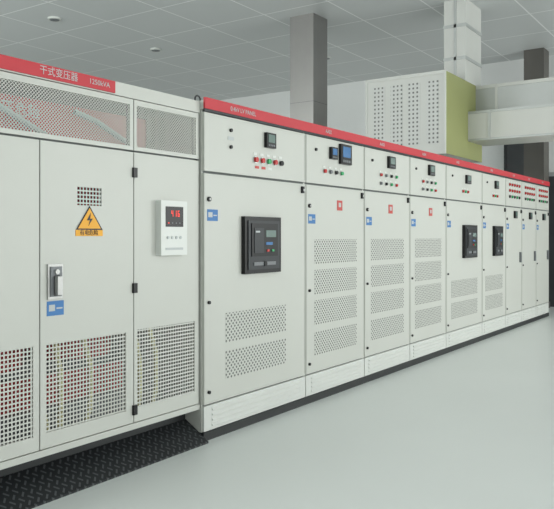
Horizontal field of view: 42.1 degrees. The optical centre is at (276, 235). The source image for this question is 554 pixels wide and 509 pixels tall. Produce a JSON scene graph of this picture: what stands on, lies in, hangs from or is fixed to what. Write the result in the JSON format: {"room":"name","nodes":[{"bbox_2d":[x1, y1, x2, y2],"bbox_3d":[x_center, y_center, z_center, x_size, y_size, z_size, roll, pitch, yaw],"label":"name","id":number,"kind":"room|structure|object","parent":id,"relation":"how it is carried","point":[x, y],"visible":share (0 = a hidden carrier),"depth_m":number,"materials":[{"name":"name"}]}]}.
{"room":"electrical room","nodes":[
{"label":"electrical room","id":0,"kind":"room"},
{"bbox_2d":[0,0,553,100],"bbox_3d":[-1.475,-3.670,7.058,20.400,0.100,20.400,0,0,34],"label":"ceiling","id":1,"kind":"structure","parent":0,"point":[214,49],"depth_m":13.07,"materials":[{"name":"white plastic"}]},
{"bbox_2d":[47,16,60,21],"bbox_3d":[-3.698,-3.603,11.963,0.220,0.034,0.220,0,0,34],"label":"recessed light","id":2,"kind":"object","parent":1,"relation":"in","point":[51,18],"depth_m":11.93,"materials":[{"name":"white plastic"}]},
{"bbox_2d":[150,48,161,51],"bbox_3d":[-2.346,-3.603,13.946,0.220,0.034,0.220,0,0,34],"label":"recessed light","id":3,"kind":"object","parent":1,"relation":"in","point":[151,49],"depth_m":13.91,"materials":[{"name":"white plastic"}]},
{"bbox_2d":[365,0,553,162],"bbox_3d":[4.685,-2.315,9.756,6.862,2.610,1.800,0,0,34],"label":"duct","id":4,"kind":"object","parent":1,"relation":"hanging from","point":[448,112],"visible":0.87,"depth_m":10.76,"materials":[{"name":"grey metal"}]},
{"bbox_2d":[32,307,553,508],"bbox_3d":[-1.475,1.460,7.058,20.400,0.100,20.400,0,0,34],"label":"floor","id":5,"kind":"structure","parent":0,"point":[471,426],"depth_m":4.71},
{"bbox_2d":[0,54,199,476],"bbox_3d":[-1.819,0.242,4.318,1.520,2.335,2.485,0,0,34],"label":"enclosure","id":6,"kind":"object","parent":5,"relation":"on","point":[99,177],"visible":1,"depth_m":4.22,"materials":[{"name":"paint"}]},
{"bbox_2d":[0,419,208,508],"bbox_3d":[-1.448,1.343,3.641,0.205,0.135,3.185,0,0,34],"label":"floor mat","id":7,"kind":"object","parent":5,"relation":"on","point":[33,487],"visible":1,"depth_m":4.19,"materials":[{"name":"rubber"}]},
{"bbox_2d":[185,95,306,439],"bbox_3d":[-0.522,0.208,5.742,1.056,2.404,1.320,0,0,34],"label":"tall cabinet","id":8,"kind":"object","parent":5,"relation":"on","point":[252,161],"visible":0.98,"depth_m":5.35,"materials":[{"name":"white metal"}]},
{"bbox_2d":[290,13,326,126],"bbox_3d":[0.529,-1.105,11.985,0.490,5.030,0.490,0,0,34],"label":"column","id":9,"kind":"structure","parent":5,"relation":"on","point":[308,32],"depth_m":11.81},
{"bbox_2d":[304,122,365,403],"bbox_3d":[0.138,0.208,6.733,1.031,2.404,1.060,0,0,34],"label":"tall cabinet","id":10,"kind":"object","parent":5,"relation":"on","point":[334,158],"visible":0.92,"depth_m":6.39,"materials":[{"name":"white metal"}]},
{"bbox_2d":[363,137,410,382],"bbox_3d":[0.735,0.208,7.609,1.031,2.404,1.060,0,0,34],"label":"tall cabinet","id":11,"kind":"object","parent":5,"relation":"on","point":[386,190],"visible":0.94,"depth_m":7.31,"materials":[{"name":"white metal"}]},
{"bbox_2d":[408,148,446,366],"bbox_3d":[1.332,0.208,8.484,1.031,2.404,1.060,0,0,34],"label":"tall cabinet","id":12,"kind":"object","parent":5,"relation":"on","point":[427,194],"visible":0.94,"depth_m":8.15,"materials":[{"name":"white metal"}]},
{"bbox_2d":[445,157,482,352],"bbox_3d":[2.013,0.208,9.460,1.056,2.404,1.320,0,0,34],"label":"tall cabinet","id":13,"kind":"object","parent":5,"relation":"on","point":[463,199],"visible":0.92,"depth_m":9.14,"materials":[{"name":"white metal"}]},
{"bbox_2d":[481,166,506,339],"bbox_3d":[2.683,0.208,10.444,1.056,2.404,1.060,0,0,34],"label":"tall cabinet","id":14,"kind":"object","parent":5,"relation":"on","point":[493,322],"visible":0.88,"depth_m":10.14,"materials":[{"name":"white metal"}]},
{"bbox_2d":[504,172,522,330],"bbox_3d":[3.208,0.208,11.235,1.031,2.404,0.840,0,0,34],"label":"tall cabinet","id":15,"kind":"object","parent":5,"relation":"on","point":[513,206],"visible":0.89,"depth_m":10.94,"materials":[{"name":"white metal"}]},
{"bbox_2d":[515,173,536,325],"bbox_3d":[3.682,0.208,11.929,1.031,2.404,0.840,0,0,34],"label":"tall cabinet","id":16,"kind":"object","parent":5,"relation":"on","point":[528,207],"visible":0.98,"depth_m":11.63,"materials":[{"name":"white metal"}]},
{"bbox_2d":[524,48,549,307],"bbox_3d":[5.075,-1.105,14.090,0.420,5.030,0.420,0,0,34],"label":"column","id":17,"kind":"structure","parent":5,"relation":"on","point":[536,61],"depth_m":13.94,"materials":[{"name":"paint"}]},
{"bbox_2d":[535,179,549,320],"bbox_3d":[4.155,0.208,12.623,1.031,2.404,0.840,0,0,34],"label":"tall cabinet","id":18,"kind":"object","parent":5,"relation":"on","point":[542,190],"visible":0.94,"depth_m":12.35,"materials":[{"name":"white metal"}]},
{"bbox_2d":[220,55,553,171],"bbox_3d":[4.215,-1.105,15.402,20.000,5.030,0.200,0,0,34],"label":"wall","id":19,"kind":"structure","parent":0,"point":[345,101],"depth_m":16.91,"materials":[{"name":"paint"}]},
{"bbox_2d":[504,143,523,175],"bbox_3d":[4.930,-0.690,14.763,0.540,2.480,0.049,0,0,34],"label":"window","id":20,"kind":"structure","parent":19,"relation":"in","point":[513,153],"depth_m":14.79,"materials":[{"name":"grey glass"}]},
{"bbox_2d":[549,172,553,306],"bbox_3d":[6.257,0.070,13.816,2.160,2.680,0.119,0,0,34],"label":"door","id":21,"kind":"structure","parent":19,"relation":"in","point":[551,174],"depth_m":14.35,"materials":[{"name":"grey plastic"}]}
]}

